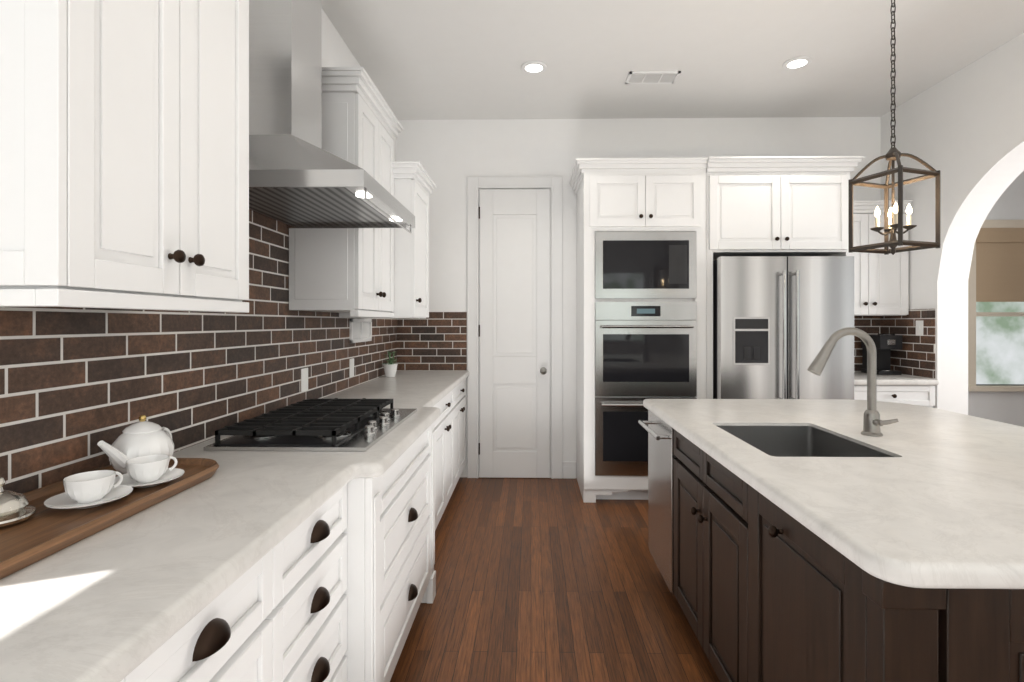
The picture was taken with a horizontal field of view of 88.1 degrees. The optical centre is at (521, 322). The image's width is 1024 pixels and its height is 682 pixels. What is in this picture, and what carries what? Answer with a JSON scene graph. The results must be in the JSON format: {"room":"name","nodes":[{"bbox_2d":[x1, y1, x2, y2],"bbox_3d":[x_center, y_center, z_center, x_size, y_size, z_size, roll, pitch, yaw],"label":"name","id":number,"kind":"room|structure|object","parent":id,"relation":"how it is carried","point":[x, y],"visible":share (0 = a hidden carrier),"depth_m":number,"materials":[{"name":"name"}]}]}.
{"room":"kitchen","nodes":[
{"label":"kitchen","id":0,"kind":"room"},
{"bbox_2d":[0,9,396,493],"bbox_3d":[-1.209,-0.205,0.646,0.160,3.050,8.050,0,0,1],"label":"wall","id":1,"kind":"structure","parent":0,"point":[72,379],"depth_m":1.66,"materials":[{"name":"brick"}]},
{"bbox_2d":[0,0,436,317],"bbox_3d":[-0.854,-0.599,2.250,0.490,1.142,2.770,0,0,1],"label":"upper cabinet","id":2,"kind":"object","parent":1,"relation":"attached to","point":[124,124],"visible":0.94,"depth_m":1.15,"materials":[{"name":"white wood"}]},
{"bbox_2d":[301,368,307,391],"bbox_3d":[-1.089,0.287,2.657,0.008,0.115,0.075,0,0,1],"label":"outlet plate","id":3,"kind":"object","parent":1,"relation":"attached to","point":[304,372],"visible":1,"depth_m":2.65,"materials":[{"name":"white plastic"}]},
{"bbox_2d":[249,0,414,233],"bbox_3d":[-0.803,-1.067,2.094,0.598,1.320,0.760,0,0,1],"label":"range hood","id":4,"kind":"object","parent":1,"relation":"attached to","point":[294,182],"visible":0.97,"depth_m":1.96,"materials":[{"name":"silver metal"}]},
{"bbox_2d":[349,358,353,376],"bbox_3d":[-1.077,0.287,3.357,0.008,0.115,0.075,0,0,1],"label":"outlet plate","id":5,"kind":"object","parent":1,"relation":"attached to","point":[351,361],"visible":1,"depth_m":3.34,"materials":[{"name":"white plastic"}]},
{"bbox_2d":[349,319,371,342],"bbox_3d":[-1.070,0.052,3.529,0.016,0.155,0.420,0,0,1],"label":"electrical outlet","id":6,"kind":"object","parent":1,"relation":"attached to","point":[360,330],"depth_m":3.50,"materials":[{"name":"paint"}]},
{"bbox_2d":[390,477,719,681],"bbox_3d":[3.483,1.350,1.865,9.500,0.060,10.950,0,0,1],"label":"floor","id":7,"kind":"structure","parent":0,"point":[536,582],"depth_m":2.50,"materials":[{"name":"brown wood"}]},
{"bbox_2d":[121,379,465,681],"bbox_3d":[-0.761,0.887,1.607,0.696,0.861,5.786,0,0,1],"label":"base cabinet","id":8,"kind":"object","parent":7,"relation":"on","point":[339,598],"visible":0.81,"depth_m":1.51,"materials":[{"name":"white wood"}]},
{"bbox_2d":[0,371,469,681],"bbox_3d":[-0.759,0.432,1.607,0.703,0.045,5.787,0,0,1],"label":"countertop","id":9,"kind":"structure","parent":8,"relation":"on","point":[94,609],"depth_m":0.93,"materials":[{"name":"stone"}]},
{"bbox_2d":[0,458,218,579],"bbox_3d":[-0.962,0.394,1.112,0.298,0.030,0.750,0,0,1],"label":"tray","id":10,"kind":"object","parent":9,"relation":"on","point":[49,531],"visible":0.58,"depth_m":1.07,"materials":[{"name":"brown wood"}]},
{"bbox_2d":[0,477,36,526],"bbox_3d":[-1.027,0.348,1.038,0.112,0.091,0.112,0,0,1],"label":"dish","id":11,"kind":"object","parent":10,"relation":"on","point":[14,507],"visible":1,"depth_m":1.03,"materials":[{"name":"silver metal"}]},
{"bbox_2d":[44,470,132,508],"bbox_3d":[-0.935,0.363,1.147,0.150,0.062,0.150,0,0,1],"label":"tea cup","id":12,"kind":"object","parent":10,"relation":"on","point":[89,489],"visible":1,"depth_m":1.13,"materials":[{"name":"ceramic"}]},
{"bbox_2d":[97,415,173,473],"bbox_3d":[-1.012,0.319,1.391,0.141,0.149,0.227,0,0,28],"label":"teapot","id":13,"kind":"object","parent":10,"relation":"on","point":[141,438],"visible":0.87,"depth_m":1.36,"materials":[{"name":"ceramic"}]},
{"bbox_2d":[114,454,184,487],"bbox_3d":[-0.910,0.363,1.288,0.150,0.062,0.150,0,0,1],"label":"tea cup","id":14,"kind":"object","parent":10,"relation":"on","point":[145,471],"visible":0.95,"depth_m":1.27,"materials":[{"name":"ceramic"}]},
{"bbox_2d":[203,398,416,450],"bbox_3d":[-0.749,0.378,2.063,0.520,0.063,0.760,0,0,1],"label":"cooktop","id":15,"kind":"object","parent":9,"relation":"in","point":[335,424],"visible":1,"depth_m":1.82,"materials":[{"name":"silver metal"}]},
{"bbox_2d":[381,351,397,376],"bbox_3d":[-0.986,0.312,3.974,0.135,0.193,0.139,0,0,-33],"label":"plant pot","id":16,"kind":"object","parent":9,"relation":"on","point":[390,368],"visible":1,"depth_m":3.96,"materials":[{"name":"ceramic"}]},
{"bbox_2d":[569,157,707,502],"bbox_3d":[0.870,0.067,4.126,0.945,2.503,0.711,0,0,1],"label":"oven tower","id":17,"kind":"object","parent":7,"relation":"on","point":[641,222],"visible":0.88,"depth_m":3.83,"materials":[{"name":"white wood"}]},
{"bbox_2d":[713,256,853,399],"bbox_3d":[1.871,0.426,4.030,0.930,1.783,0.768,0,0,1],"label":"refrigerator","id":18,"kind":"object","parent":7,"relation":"on","point":[773,315],"visible":0.54,"depth_m":3.71,"materials":[{"name":"silver metal"}]},
{"bbox_2d":[706,156,864,398],"bbox_3d":[1.896,0.067,4.115,1.101,2.503,0.697,0,0,1],"label":"tall cabinet","id":19,"kind":"object","parent":7,"relation":"on","point":[756,205],"visible":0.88,"depth_m":3.81,"materials":[{"name":"white wood"}]},
{"bbox_2d":[638,327,1023,681],"bbox_3d":[1.288,0.668,1.865,1.389,1.300,1.965,0,0,1],"label":"kitchen island","id":20,"kind":"object","parent":7,"relation":"on","point":[796,540],"visible":1,"depth_m":1.37,"materials":[{"name":"brown wood"}]},
{"bbox_2d":[643,399,1023,588],"bbox_3d":[1.308,0.515,1.865,1.350,0.210,1.965,0,0,1],"label":"island countertop","id":21,"kind":"structure","parent":20,"relation":"on","point":[936,500],"depth_m":1.42,"materials":[{"name":"stone"}]},
{"bbox_2d":[807,327,898,436],"bbox_3d":[1.185,0.214,1.909,0.274,0.392,0.119,0,0,1],"label":"faucet","id":22,"kind":"object","parent":21,"relation":"on","point":[872,422],"depth_m":1.92,"materials":[{"name":"silver metal"}]},
{"bbox_2d":[854,385,934,407],"bbox_3d":[2.692,0.887,4.121,0.615,0.861,0.639,0,0,1],"label":"base cabinet","id":23,"kind":"object","parent":7,"relation":"on","point":[914,395],"visible":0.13,"depth_m":3.84,"materials":[{"name":"white wood"}]},
{"bbox_2d":[854,372,938,385],"bbox_3d":[2.692,0.432,4.122,0.615,0.045,0.637,0,0,1],"label":"countertop","id":24,"kind":"structure","parent":23,"relation":"on","point":[860,378],"depth_m":3.81,"materials":[{"name":"stone"}]},
{"bbox_2d":[861,333,901,374],"bbox_3d":[2.874,0.247,4.229,0.170,0.324,0.242,0,0,1],"label":"coffee maker","id":25,"kind":"object","parent":24,"relation":"on","point":[884,342],"visible":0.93,"depth_m":4.16,"materials":[{"name":"black plastic"}]},
{"bbox_2d":[396,117,880,477],"bbox_3d":[1.085,-0.205,4.552,4.310,3.050,0.160,0,0,1],"label":"wall","id":26,"kind":"structure","parent":0,"point":[450,152],"depth_m":4.50,"materials":[{"name":"paint"}]},
{"bbox_2d":[479,189,549,477],"bbox_3d":[-0.064,0.093,4.451,0.604,2.441,0.078,0,0,1],"label":"pantry door","id":27,"kind":"structure","parent":26,"relation":"in","point":[514,327],"depth_m":4.48,"materials":[{"name":"white wood"}]},
{"bbox_2d":[467,177,562,478],"bbox_3d":[-0.059,0.043,4.488,0.808,2.554,0.028,0,0,1],"label":"door frame","id":28,"kind":"structure","parent":26,"relation":"attached to","point":[474,184],"depth_m":4.48,"materials":[{"name":"white wood"}]},
{"bbox_2d":[563,461,575,478],"bbox_3d":[0.403,1.250,4.484,0.111,0.140,0.020,0,0,1],"label":"baseboard","id":29,"kind":"structure","parent":26,"relation":"attached to","point":[569,467],"depth_m":4.47,"materials":[{"name":"white wood"}]},
{"bbox_2d":[850,200,911,315],"bbox_3d":[2.694,-0.497,4.252,0.615,0.885,0.377,0,0,1],"label":"upper cabinet","id":30,"kind":"object","parent":26,"relation":"attached to","point":[881,281],"visible":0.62,"depth_m":4.10,"materials":[{"name":"white wood"}]},
{"bbox_2d":[322,0,1023,119],"bbox_3d":[3.483,-1.780,1.865,9.500,0.100,10.950,0,0,1],"label":"ceiling","id":31,"kind":"structure","parent":0,"point":[427,59],"depth_m":3.37,"materials":[{"name":"paint"}]},
{"bbox_2d":[521,61,546,73],"bbox_3d":[0.083,-1.724,3.579,0.176,0.012,0.176,0,0,1],"label":"recessed light","id":32,"kind":"object","parent":31,"relation":"in","point":[530,67],"visible":1,"depth_m":3.57,"materials":[{"name":"white plastic"}]},
{"bbox_2d":[625,71,680,83],"bbox_3d":[0.920,-1.723,3.725,0.350,0.011,0.170,0,0,1],"label":"ceiling vent","id":33,"kind":"object","parent":31,"relation":"attached to","point":[634,77],"depth_m":3.72,"materials":[{"name":"white metal"}]},
{"bbox_2d":[782,56,811,69],"bbox_3d":[1.832,-1.724,3.519,0.176,0.012,0.176,0,0,1],"label":"recessed light","id":34,"kind":"object","parent":31,"relation":"in","point":[799,62],"visible":1,"depth_m":3.51,"materials":[{"name":"white plastic"}]},
{"bbox_2d":[848,0,939,254],"bbox_3d":[1.456,-0.997,2.075,0.220,1.464,0.220,0,0,-19],"label":"pendant lantern","id":35,"kind":"object","parent":31,"relation":"hanging from","point":[895,222],"visible":1,"depth_m":2.07,"materials":[{"name":"brown metal"}]},
{"bbox_2d":[880,33,1023,414],"bbox_3d":[3.054,-0.205,0.497,0.230,3.050,7.900,0,0,1],"label":"wall","id":36,"kind":"structure","parent":0,"point":[968,126],"depth_m":3.81,"materials":[{"name":"paint"}]},
{"bbox_2d":[916,320,922,335],"bbox_3d":[2.995,0.043,3.986,0.010,0.115,0.075,0,0,1],"label":"light switch","id":37,"kind":"object","parent":36,"relation":"attached to","point":[919,324],"visible":1,"depth_m":3.98,"materials":[{"name":"white plastic"}]},
{"bbox_2d":[968,171,1023,426],"bbox_3d":[5.766,-0.205,4.900,5.040,3.050,0.700,0,0,1],"label":"wall","id":38,"kind":"structure","parent":0,"point":[1000,406],"depth_m":5.12,"materials":[{"name":"paint"}]},
{"bbox_2d":[968,220,1023,391],"bbox_3d":[4.926,-0.165,5.140,1.290,1.650,0.170,0,0,1],"label":"window","id":39,"kind":"structure","parent":38,"relation":"in","point":[996,275],"depth_m":5.10,"materials":[{"name":"clear"}]}
]}

